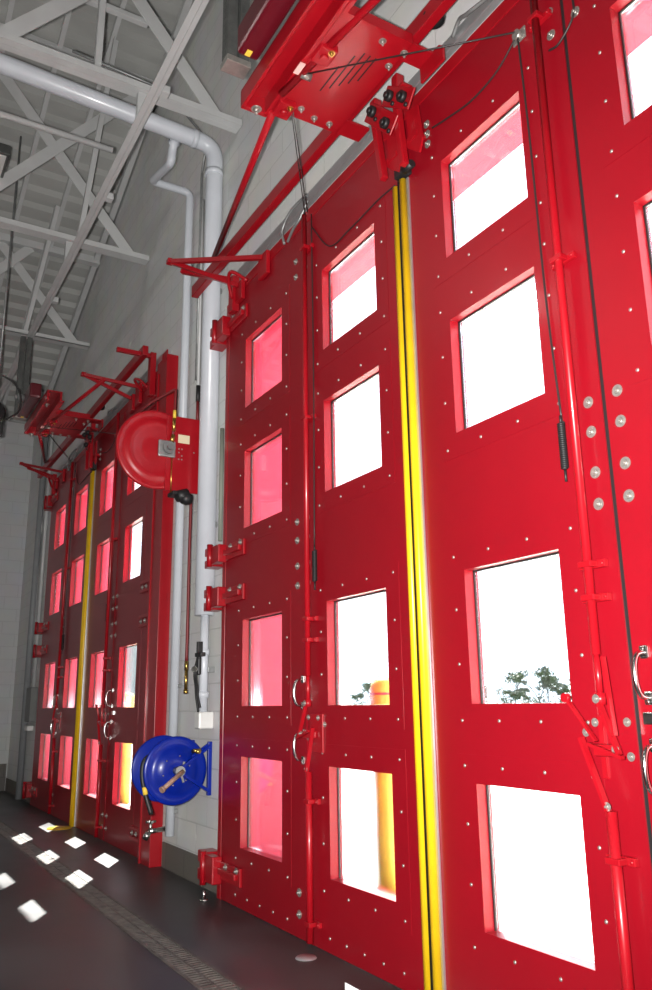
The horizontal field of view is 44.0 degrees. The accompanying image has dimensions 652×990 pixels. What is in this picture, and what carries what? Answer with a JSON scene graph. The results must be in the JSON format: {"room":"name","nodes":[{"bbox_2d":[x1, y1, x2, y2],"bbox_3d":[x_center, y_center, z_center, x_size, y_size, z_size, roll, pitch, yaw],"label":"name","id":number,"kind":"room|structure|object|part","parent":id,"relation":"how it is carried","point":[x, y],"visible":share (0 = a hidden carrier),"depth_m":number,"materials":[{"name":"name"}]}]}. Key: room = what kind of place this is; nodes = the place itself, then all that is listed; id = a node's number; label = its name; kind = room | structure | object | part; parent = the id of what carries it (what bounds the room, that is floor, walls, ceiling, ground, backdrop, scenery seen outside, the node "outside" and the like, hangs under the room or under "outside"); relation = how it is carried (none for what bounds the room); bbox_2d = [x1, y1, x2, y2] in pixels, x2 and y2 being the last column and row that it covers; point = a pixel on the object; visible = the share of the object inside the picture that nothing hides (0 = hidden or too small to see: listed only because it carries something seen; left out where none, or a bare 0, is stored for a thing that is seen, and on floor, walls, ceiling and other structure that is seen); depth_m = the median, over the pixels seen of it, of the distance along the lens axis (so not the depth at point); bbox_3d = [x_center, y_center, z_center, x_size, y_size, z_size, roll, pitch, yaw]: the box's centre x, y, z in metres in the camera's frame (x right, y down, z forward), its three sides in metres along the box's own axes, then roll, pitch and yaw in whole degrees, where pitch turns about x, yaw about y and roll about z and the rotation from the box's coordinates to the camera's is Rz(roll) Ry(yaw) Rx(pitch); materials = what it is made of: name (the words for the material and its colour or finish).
{"room":"emergency services station","nodes":[
{"label":"emergency services station","id":0,"kind":"room"},
{"bbox_2d":[0,421,33,782],"bbox_3d":[-10.864,0.919,10.155,13.355,6.090,0.300,7,-17,-29],"label":"wall","id":1,"kind":"structure","parent":0,"point":[16,447],"depth_m":13.38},
{"bbox_2d":[0,764,6,790],"bbox_3d":[-10.625,3.656,9.385,13.035,0.400,0.013,7,-17,-29],"label":"baseboard","id":2,"kind":"structure","parent":1,"relation":"attached to","point":[2,766],"depth_m":12.56,"materials":[{"name":"grey"}]},
{"bbox_2d":[0,0,182,423],"bbox_3d":[-6.063,-6.431,3.474,13.440,5.106,19.560,7,-17,-29],"label":"ceiling","id":3,"kind":"structure","parent":0,"point":[139,51],"depth_m":10.12,"materials":[{"name":"grey metal"}]},
{"bbox_2d":[0,136,21,436],"bbox_3d":[-3.613,-2.451,9.246,0.454,3.759,0.170,7,-17,-29],"label":"reel","id":4,"kind":"object","parent":3,"relation":"hanging from","point":[2,409],"visible":1,"depth_m":9.05,"materials":[{"name":"metal"}]},
{"bbox_3d":[-3.473,-1.065,8.908,0.230,0.520,0.024,7,-17,-29],"label":"cord","id":5,"kind":"part","parent":4,"relation":"part of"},
{"bbox_2d":[0,791,402,989],"bbox_3d":[-5.406,1.893,1.629,14.055,0.200,19.000,7,-17,-29],"label":"floor","id":6,"kind":"structure","parent":0,"point":[51,938],"depth_m":4.59,"materials":[{"name":"concrete"}]},
{"bbox_2d":[47,826,71,829],"bbox_3d":[-2.827,3.526,8.565,0.260,0.020,0.260,7,-17,-29],"label":"floor guide","id":7,"kind":"object","parent":6,"relation":"on","point":[52,827],"visible":1,"depth_m":8.51,"materials":[{"name":"yellow metal"}]},
{"bbox_2d":[0,820,246,989],"bbox_3d":[-0.828,2.424,4.243,0.180,0.063,19.000,7,-17,-29],"label":"drain","id":8,"kind":"object","parent":6,"relation":"in","point":[202,975],"visible":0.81,"depth_m":4.77,"materials":[{"name":"metal"}]},
{"bbox_2d":[200,890,207,901],"bbox_3d":[-0.805,2.642,5.325,0.055,0.060,0.056,7,-17,-29],"label":"bolt","id":9,"kind":"object","parent":6,"relation":"on","point":[203,899],"visible":1,"depth_m":5.32,"materials":[{"name":"silver metal"}]},
{"bbox_2d":[295,954,316,960],"bbox_3d":[-0.101,2.341,4.092,0.110,0.008,0.110,7,-17,-29],"label":"socket","id":10,"kind":"object","parent":6,"relation":"on","point":[302,957],"visible":1,"depth_m":4.08,"materials":[{"name":"metal"}]},
{"bbox_2d":[7,0,503,864],"bbox_3d":[-0.015,-2.827,6.130,0.605,11.030,19.600,7,-17,-29],"label":"wall","id":11,"kind":"structure","parent":0,"point":[129,305],"depth_m":7.92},
{"bbox_2d":[25,725,32,730],"bbox_3d":[-4.176,3.277,11.351,0.084,0.070,0.180,7,-17,-29],"label":"outlet box","id":12,"kind":"object","parent":11,"relation":"attached to","point":[28,727],"visible":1,"depth_m":11.28,"materials":[{"name":"white plastic"}]},
{"bbox_2d":[24,687,37,721],"bbox_3d":[-4.154,2.953,11.379,0.094,0.470,0.340,7,-17,-29],"label":"junction box","id":13,"kind":"object","parent":11,"relation":"attached to","point":[32,692],"visible":0.98,"depth_m":11.26,"materials":[{"name":"grey metal"}]},
{"bbox_2d":[15,435,48,798],"bbox_3d":[-4.368,1.567,12.062,0.088,5.600,0.090,7,-17,-29],"label":"conduit","id":14,"kind":"object","parent":11,"relation":"attached to","point":[34,587],"visible":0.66,"depth_m":11.95,"materials":[{"name":"metal"}]},
{"bbox_2d":[30,495,52,804],"bbox_3d":[-3.907,1.991,11.205,0.054,4.340,0.058,7,-17,-29],"label":"trim","id":15,"kind":"structure","parent":11,"relation":"attached to","point":[52,495],"depth_m":11.12,"materials":[{"name":"red metal"}]},
{"bbox_2d":[32,434,53,686],"bbox_3d":[-4.174,0.747,11.954,0.048,4.070,0.048,7,-17,-29],"label":"conduit","id":16,"kind":"object","parent":11,"relation":"attached to","point":[52,436],"visible":0.66,"depth_m":11.85,"materials":[{"name":"metal"}]},
{"bbox_2d":[0,232,99,349],"bbox_3d":[-8.631,-3.359,8.089,12.620,1.372,0.118,7,-17,-29],"label":"roof truss","id":17,"kind":"object","parent":11,"relation":"on","point":[26,246],"visible":0.93,"depth_m":10.79,"materials":[{"name":"grey metal"}]},
{"bbox_2d":[22,205,59,330],"bbox_3d":[-3.715,-2.932,10.513,0.060,1.527,0.820,12,-19,-41],"label":"bar","id":18,"kind":"object","parent":17,"relation":"attached to","point":[53,220],"visible":1,"depth_m":10.50,"materials":[{"name":"white paint"}]},
{"bbox_2d":[0,23,153,265],"bbox_3d":[-7.371,-4.383,6.104,12.620,2.330,0.118,7,-17,-29],"label":"roof truss","id":19,"kind":"object","parent":11,"relation":"on","point":[54,148],"visible":0.77,"depth_m":8.62,"materials":[{"name":"grey metal"}]},
{"bbox_2d":[0,143,10,177],"bbox_3d":[-3.542,-3.339,7.975,0.710,0.118,0.600,7,-17,-29],"label":"light","id":20,"kind":"object","parent":19,"relation":"hanging from","point":[5,149],"visible":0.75,"depth_m":7.90,"materials":[{"name":"white plastic"}]},
{"bbox_2d":[0,0,14,53],"bbox_3d":[-3.306,-5.116,8.470,0.050,4.948,12.832,7,-17,-29],"label":"purlin","id":21,"kind":"object","parent":19,"relation":"on","point":[11,3],"visible":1,"depth_m":8.48,"materials":[{"name":"white paint"}]},
{"bbox_2d":[2,0,126,407],"bbox_3d":[-2.398,-4.997,8.985,0.050,4.948,12.832,7,-17,-29],"label":"purlin","id":22,"kind":"object","parent":19,"relation":"on","point":[122,5],"visible":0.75,"depth_m":9.97,"materials":[{"name":"white paint"}]},
{"bbox_2d":[77,36,118,233],"bbox_3d":[-2.451,-3.826,8.669,0.517,2.312,0.077,-12,-18,38],"label":"bar","id":23,"kind":"object","parent":19,"relation":"attached to","point":[100,123],"visible":0.64,"depth_m":8.65,"materials":[{"name":"white paint"}]},
{"bbox_2d":[22,380,156,857],"bbox_3d":[-2.799,1.474,9.313,0.170,4.354,4.971,8,-17,-30],"label":"door","id":24,"kind":"structure","parent":11,"relation":"in","point":[89,730],"depth_m":8.79,"materials":[{"name":"red metal"}]},
{"bbox_3d":[-3.272,3.345,9.632,0.037,0.855,0.038,7,-17,-29],"label":"lock rod","id":25,"kind":"part","parent":24,"relation":"part of","materials":[{"name":"red metal"}]},
{"bbox_3d":[-3.579,1.847,10.679,0.076,4.334,1.199,7,-17,-29],"label":"panel","id":26,"kind":"part","parent":24,"relation":"part of","materials":[{"name":"red metal"}]},
{"bbox_3d":[-3.284,2.515,9.846,0.040,0.170,0.040,7,-17,-29],"label":"rod","id":27,"kind":"part","parent":24,"relation":"part of","materials":[{"name":"red metal"}]},
{"bbox_3d":[-3.254,2.730,9.771,0.054,0.205,0.150,7,-17,-29],"label":"lever plate","id":28,"kind":"part","parent":24,"relation":"part of","materials":[{"name":"red metal"}]},
{"bbox_3d":[-3.307,0.999,10.236,0.033,2.960,0.034,7,-17,-29],"label":"lock rod","id":29,"kind":"part","parent":24,"relation":"part of","materials":[{"name":"red metal"}]},
{"bbox_3d":[-2.995,1.589,9.708,0.076,4.334,1.101,7,-17,-29],"label":"panel","id":30,"kind":"part","parent":24,"relation":"part of","materials":[{"name":"red metal"}]},
{"bbox_2d":[14,345,156,494],"bbox_3d":[-3.343,-0.649,9.743,0.997,0.771,5.030,7,-17,-29],"label":"operator","id":31,"kind":"object","parent":24,"relation":"attached to","point":[47,418],"visible":0.99,"depth_m":9.26,"materials":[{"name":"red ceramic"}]},
{"bbox_3d":[-3.877,-0.199,11.414,0.127,0.145,0.264,7,-17,-29],"label":"curved arm","id":32,"kind":"part","parent":31,"relation":"part of","materials":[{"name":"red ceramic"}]},
{"bbox_3d":[-2.806,-0.741,9.229,1.095,0.292,0.008,-9,-17,29],"label":"pull cord","id":33,"kind":"part","parent":31,"relation":"part of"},
{"bbox_3d":[-2.635,-0.819,9.448,0.012,0.110,0.190,7,-17,-29],"label":"gusset plate","id":34,"kind":"part","parent":31,"relation":"part of","materials":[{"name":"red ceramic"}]},
{"bbox_3d":[-1.846,-1.098,8.040,0.127,0.145,0.264,7,-17,-29],"label":"curved arm","id":35,"kind":"part","parent":31,"relation":"part of","materials":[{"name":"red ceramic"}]},
{"bbox_3d":[-2.296,2.186,8.122,0.021,0.163,0.135,8,-17,-32],"label":"release handle","id":36,"kind":"part","parent":24,"relation":"part of","materials":[{"name":"red metal"}]},
{"bbox_3d":[-2.221,2.881,7.886,0.037,0.855,0.038,7,-17,-29],"label":"lock rod","id":37,"kind":"part","parent":24,"relation":"part of","materials":[{"name":"red metal"}]},
{"bbox_3d":[-2.419,1.335,8.751,0.076,4.334,1.158,7,-17,-29],"label":"panel","id":38,"kind":"part","parent":24,"relation":"part of","materials":[{"name":"red metal"}]},
{"bbox_3d":[-2.217,2.273,8.052,0.058,0.211,0.093,7,-17,-29],"label":"lever plate","id":39,"kind":"part","parent":24,"relation":"part of","materials":[{"name":"red metal"}]},
{"bbox_3d":[-2.137,2.294,7.890,0.068,0.194,0.034,7,-17,-29],"label":"pull handle","id":40,"kind":"part","parent":24,"relation":"part of","materials":[{"name":"silver metal"}]},
{"bbox_3d":[-2.142,2.004,7.964,0.068,0.194,0.034,7,-17,-29],"label":"pull handle","id":41,"kind":"part","parent":24,"relation":"part of","materials":[{"name":"silver metal"}]},
{"bbox_3d":[-2.256,0.535,8.490,0.033,2.960,0.034,7,-17,-29],"label":"lock rod","id":42,"kind":"part","parent":24,"relation":"part of","materials":[{"name":"red metal"}]},
{"bbox_3d":[-1.817,1.069,7.752,0.076,4.334,1.194,7,-17,-29],"label":"panel","id":43,"kind":"part","parent":24,"relation":"part of","materials":[{"name":"red metal"}]},
{"bbox_2d":[57,372,156,481],"bbox_3d":[-2.738,-0.689,9.764,0.054,0.082,4.712,7,-17,-29],"label":"trim","id":44,"kind":"structure","parent":11,"relation":"attached to","point":[124,409],"depth_m":9.43,"materials":[{"name":"red metal"}]},
{"bbox_2d":[5,778,216,893],"bbox_3d":[-0.204,2.387,4.629,0.013,0.190,19.000,7,-17,-29],"label":"baseboard","id":45,"kind":"structure","parent":11,"relation":"attached to","point":[185,864],"depth_m":6.12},
{"bbox_2d":[0,53,222,728],"bbox_3d":[-3.279,-1.138,5.207,5.557,5.233,0.158,7,-17,-29],"label":"standpipe","id":46,"kind":"object","parent":11,"relation":"attached to","point":[11,67],"visible":0.94,"depth_m":6.45,"materials":[{"name":"white metal"}]},
{"bbox_2d":[191,641,204,711],"bbox_3d":[-0.943,1.320,5.874,0.081,0.502,0.149,7,-17,-29],"label":"gauge assembly","id":47,"kind":"object","parent":46,"relation":"attached to","point":[196,669],"visible":1,"depth_m":5.89,"materials":[{"name":"black metal"}]},
{"bbox_2d":[57,348,170,474],"bbox_3d":[-2.707,-0.765,9.684,0.094,0.264,4.700,7,-17,-29],"label":"wall raceway","id":48,"kind":"structure","parent":11,"relation":"attached to","point":[111,413],"depth_m":9.36,"materials":[{"name":"red painted steel"}]},
{"bbox_2d":[46,0,192,390],"bbox_3d":[-1.857,-4.913,9.276,0.070,4.950,12.816,7,-17,-29],"label":"purlin","id":49,"kind":"object","parent":11,"relation":"attached to","point":[186,4],"visible":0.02,"depth_m":10.65,"materials":[{"name":"white paint"}]},
{"bbox_2d":[0,0,241,133],"bbox_3d":[-6.140,-5.373,4.187,12.646,3.257,0.118,7,-17,-29],"label":"roof truss","id":50,"kind":"object","parent":11,"relation":"on","point":[11,40],"visible":1,"depth_m":6.29,"materials":[{"name":"grey metal"}]},
{"bbox_2d":[94,0,105,66],"bbox_3d":[-1.764,-4.809,6.593,0.060,3.058,0.421,5,-16,-22],"label":"bar","id":51,"kind":"object","parent":50,"relation":"attached to","point":[101,3],"visible":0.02,"depth_m":6.44,"materials":[{"name":"white paint"}]},
{"bbox_2d":[0,0,208,400],"bbox_3d":[-2.252,-2.689,7.740,0.143,0.270,14.000,7,-17,-29],"label":"steel beam","id":52,"kind":"structure","parent":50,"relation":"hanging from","point":[145,103],"depth_m":6.69,"materials":[{"name":"grey metal"}]},
{"bbox_2d":[13,336,32,420],"bbox_3d":[-3.683,-1.425,9.822,0.140,1.060,0.100,7,-17,-29],"label":"strut","id":53,"kind":"object","parent":52,"relation":"hanging from","point":[24,344],"visible":0.79,"depth_m":9.83,"materials":[{"name":"metal"}]},
{"bbox_2d":[0,110,112,152],"bbox_3d":[-4.988,-3.438,5.335,7.200,0.054,0.054,7,-17,-29],"label":"tube","id":54,"kind":"object","parent":52,"relation":"attached to","point":[5,115],"visible":1,"depth_m":6.84,"materials":[{"name":"white paint"}]},
{"bbox_2d":[85,0,147,27],"bbox_3d":[-2.953,-4.219,6.109,3.300,0.050,0.050,7,-17,-29],"label":"tube","id":55,"kind":"object","parent":52,"relation":"attached to","point":[111,9],"visible":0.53,"depth_m":6.79,"materials":[{"name":"white paint"}]},
{"bbox_2d":[220,0,250,79],"bbox_3d":[-0.501,-2.833,4.535,0.140,1.060,0.100,7,-17,-29],"label":"strut","id":56,"kind":"object","parent":52,"relation":"hanging from","point":[233,63],"visible":0.88,"depth_m":4.41,"materials":[{"name":"metal"}]},
{"bbox_2d":[72,49,205,379],"bbox_3d":[-1.479,-2.306,6.689,0.286,2.382,1.471,-11,-18,35],"label":"conduit","id":57,"kind":"object","parent":11,"relation":"attached to","point":[73,51],"visible":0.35,"depth_m":7.13,"materials":[{"name":"metal"}]},
{"bbox_2d":[142,820,164,840],"bbox_3d":[-1.361,2.652,6.402,0.079,0.146,0.230,-9,-17,29],"label":"faucet","id":58,"kind":"object","parent":11,"relation":"attached to","point":[150,830],"visible":0.94,"depth_m":6.36,"materials":[{"name":"silver metal"}]},
{"bbox_2d":[137,349,178,867],"bbox_3d":[-1.474,0.841,7.117,0.116,4.460,0.298,7,-17,-29],"label":"trim","id":59,"kind":"structure","parent":11,"relation":"attached to","point":[158,617],"depth_m":6.97,"materials":[{"name":"red metal"}]},
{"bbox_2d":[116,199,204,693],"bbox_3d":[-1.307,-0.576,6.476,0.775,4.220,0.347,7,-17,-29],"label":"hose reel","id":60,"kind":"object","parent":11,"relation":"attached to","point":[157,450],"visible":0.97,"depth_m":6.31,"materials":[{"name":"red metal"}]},
{"bbox_3d":[-1.146,-0.292,6.526,0.383,0.620,0.285,7,-17,-29],"label":"plate","id":61,"kind":"part","parent":60,"relation":"part of","materials":[{"name":"red metal"}]},
{"bbox_3d":[-1.133,-0.444,6.439,0.095,0.070,0.002,7,-17,-29],"label":"label plate","id":62,"kind":"part","parent":60,"relation":"part of","materials":[{"name":"beige paper"}]},
{"bbox_2d":[131,735,211,814],"bbox_3d":[-1.096,1.997,5.787,0.505,0.520,0.552,7,-17,-29],"label":"hose reel","id":63,"kind":"object","parent":11,"relation":"attached to","point":[165,769],"visible":1,"depth_m":5.74,"materials":[{"name":"blue metal"}]},
{"bbox_3d":[-1.057,1.970,5.563,0.044,0.142,0.224,-11,-17,33],"label":"crank handle","id":64,"kind":"part","parent":63,"relation":"part of","materials":[{"name":"brown wood"}]},
{"bbox_2d":[150,139,193,836],"bbox_3d":[-1.257,-0.224,6.613,0.477,5.725,0.680,7,-17,-29],"label":"drain pipe","id":65,"kind":"object","parent":11,"relation":"attached to","point":[155,180],"visible":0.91,"depth_m":6.96,"materials":[{"name":"metal"}]},
{"bbox_2d":[218,428,223,540],"bbox_3d":[-0.809,-0.086,6.240,0.033,0.900,0.033,1,-15,-8],"label":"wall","id":66,"kind":"structure","parent":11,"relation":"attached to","point":[221,461],"depth_m":6.22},
{"bbox_2d":[217,306,229,898],"bbox_3d":[-0.724,0.583,5.918,0.054,4.340,0.058,7,-17,-29],"label":"trim","id":67,"kind":"structure","parent":11,"relation":"attached to","point":[228,315],"depth_m":5.80,"materials":[{"name":"red metal"}]},
{"bbox_2d":[238,0,502,279],"bbox_3d":[0.476,-2.173,4.396,0.094,0.264,4.700,7,-17,-29],"label":"wall raceway","id":68,"kind":"structure","parent":11,"relation":"attached to","point":[480,11],"depth_m":4.99,"materials":[{"name":"metal"}]},
{"bbox_2d":[245,0,519,286],"bbox_3d":[0.445,-2.096,4.477,0.054,0.082,4.712,7,-17,-29],"label":"trim","id":69,"kind":"structure","parent":11,"relation":"attached to","point":[505,6],"depth_m":4.32,"materials":[{"name":"red metal"}]},
{"bbox_2d":[197,0,651,989],"bbox_3d":[0.384,0.067,4.026,0.170,4.354,4.971,8,-17,-30],"label":"door","id":70,"kind":"structure","parent":11,"relation":"in","point":[439,472],"depth_m":3.63,"materials":[{"name":"red metal"}]},
{"bbox_3d":[-0.396,0.440,5.391,0.076,4.334,1.199,7,-17,-29],"label":"panel","id":71,"kind":"part","parent":70,"relation":"part of","materials":[{"name":"red metal"}]},
{"bbox_3d":[-0.163,1.143,4.674,0.068,0.194,0.034,7,-17,-29],"label":"pull handle","id":72,"kind":"part","parent":70,"relation":"part of","materials":[{"name":"silver metal"}]},
{"bbox_3d":[-0.159,1.434,4.599,0.068,0.194,0.034,7,-17,-29],"label":"pull handle","id":73,"kind":"part","parent":70,"relation":"part of","materials":[{"name":"silver metal"}]},
{"bbox_3d":[-0.124,-0.408,4.948,0.033,2.960,0.034,7,-17,-29],"label":"lock rod","id":74,"kind":"part","parent":70,"relation":"part of","materials":[{"name":"red metal"}]},
{"bbox_3d":[-0.102,1.107,4.558,0.040,0.170,0.040,7,-17,-29],"label":"rod","id":75,"kind":"part","parent":70,"relation":"part of","materials":[{"name":"red metal"}]},
{"bbox_3d":[-0.090,1.938,4.345,0.037,0.855,0.038,7,-17,-29],"label":"lock rod","id":76,"kind":"part","parent":70,"relation":"part of","materials":[{"name":"red metal"}]},
{"bbox_3d":[-0.071,1.323,4.483,0.054,0.205,0.150,7,-17,-29],"label":"lever plate","id":77,"kind":"part","parent":70,"relation":"part of","materials":[{"name":"red metal"}]},
{"bbox_2d":[166,0,514,314],"bbox_3d":[-0.160,-2.057,4.456,0.997,0.771,5.030,7,-17,-29],"label":"operator","id":78,"kind":"object","parent":70,"relation":"attached to","point":[327,61],"visible":1,"depth_m":4.29,"materials":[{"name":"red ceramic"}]},
{"bbox_3d":[-0.695,-1.607,6.127,0.127,0.145,0.264,7,-17,-29],"label":"curved arm","id":79,"kind":"part","parent":78,"relation":"part of","materials":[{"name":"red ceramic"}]},
{"bbox_3d":[-0.407,-2.326,4.253,0.030,0.004,0.040,7,-17,-29],"label":"label plate","id":80,"kind":"part","parent":78,"relation":"part of","materials":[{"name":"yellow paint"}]},
{"bbox_3d":[-0.165,-1.984,4.900,0.006,0.135,0.786,-2,-14,4],"label":"pull cord","id":81,"kind":"part","parent":78,"relation":"part of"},
{"bbox_3d":[-0.138,-2.200,4.166,0.030,0.006,0.080,7,-17,-29],"label":"label plate","id":82,"kind":"part","parent":78,"relation":"part of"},
{"bbox_3d":[-0.152,-1.990,4.878,0.006,0.135,0.771,-2,-14,4],"label":"pull cord","id":83,"kind":"part","parent":78,"relation":"part of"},
{"bbox_3d":[0.377,-2.149,3.941,1.095,0.292,0.008,-9,-17,29],"label":"pull cord","id":84,"kind":"part","parent":78,"relation":"part of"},
{"bbox_3d":[0.547,-2.227,4.160,0.012,0.110,0.190,7,-17,-29],"label":"gusset plate","id":85,"kind":"part","parent":78,"relation":"part of","materials":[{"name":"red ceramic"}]},
{"bbox_2d":[423,11,444,29],"bbox_3d":[0.547,-2.439,4.115,0.120,0.060,0.120,7,-17,-29],"label":"switch","id":86,"kind":"object","parent":78,"relation":"attached to","point":[425,13],"depth_m":4.13,"materials":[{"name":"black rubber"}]},
{"bbox_3d":[0.188,0.182,4.421,0.076,4.334,1.101,7,-17,-29],"label":"panel","id":87,"kind":"part","parent":70,"relation":"part of","materials":[{"name":"red metal"}]},
{"bbox_3d":[0.764,-0.073,3.464,0.076,4.334,1.158,7,-17,-29],"label":"panel","id":88,"kind":"part","parent":70,"relation":"part of","materials":[{"name":"red metal"}]},
{"bbox_3d":[0.927,-0.873,3.202,0.033,2.960,0.034,7,-17,-29],"label":"lock rod","id":89,"kind":"part","parent":70,"relation":"part of","materials":[{"name":"red metal"}]},
{"bbox_3d":[0.887,0.778,2.834,0.021,0.163,0.135,8,-17,-32],"label":"release handle","id":90,"kind":"part","parent":70,"relation":"part of","materials":[{"name":"red metal"}]},
{"bbox_3d":[0.949,0.643,2.812,0.040,0.170,0.040,7,-17,-29],"label":"rod","id":91,"kind":"part","parent":70,"relation":"part of","materials":[{"name":"red metal"}]},
{"bbox_3d":[0.965,0.865,2.765,0.058,0.211,0.093,7,-17,-29],"label":"lever plate","id":92,"kind":"part","parent":70,"relation":"part of","materials":[{"name":"red metal"}]},
{"bbox_3d":[1.365,-0.339,2.465,0.076,4.334,1.194,7,-17,-29],"label":"panel","id":93,"kind":"part","parent":70,"relation":"part of","materials":[{"name":"red metal"}]},
{"bbox_3d":[0.961,1.473,2.599,0.037,0.855,0.038,7,-17,-29],"label":"lock rod","id":94,"kind":"part","parent":70,"relation":"part of","materials":[{"name":"red metal"}]},
{"bbox_3d":[1.041,0.596,2.677,0.068,0.194,0.034,7,-17,-29],"label":"pull handle","id":95,"kind":"part","parent":70,"relation":"part of","materials":[{"name":"silver metal"}]},
{"bbox_3d":[1.045,0.887,2.602,0.068,0.194,0.034,7,-17,-29],"label":"pull handle","id":96,"kind":"part","parent":70,"relation":"part of","materials":[{"name":"silver metal"}]},
{"bbox_3d":[1.083,0.727,2.625,0.012,0.040,0.120,7,-17,-29],"label":"strike plate","id":97,"kind":"part","parent":70,"relation":"part of","materials":[{"name":"black metal"}]},
{"bbox_3d":[-4.919,-6.364,2.265,12.646,4.184,0.118,7,-17,-29],"label":"roof truss","id":98,"kind":"object","parent":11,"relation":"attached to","visible":0},
{"bbox_2d":[0,10,71,290],"bbox_3d":[-2.831,-5.054,8.740,0.050,4.948,12.832,7,-17,-29],"label":"purlin","id":99,"kind":"object","parent":98,"relation":"on","point":[67,15],"visible":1,"depth_m":9.64,"materials":[{"name":"white paint"}]}
]}

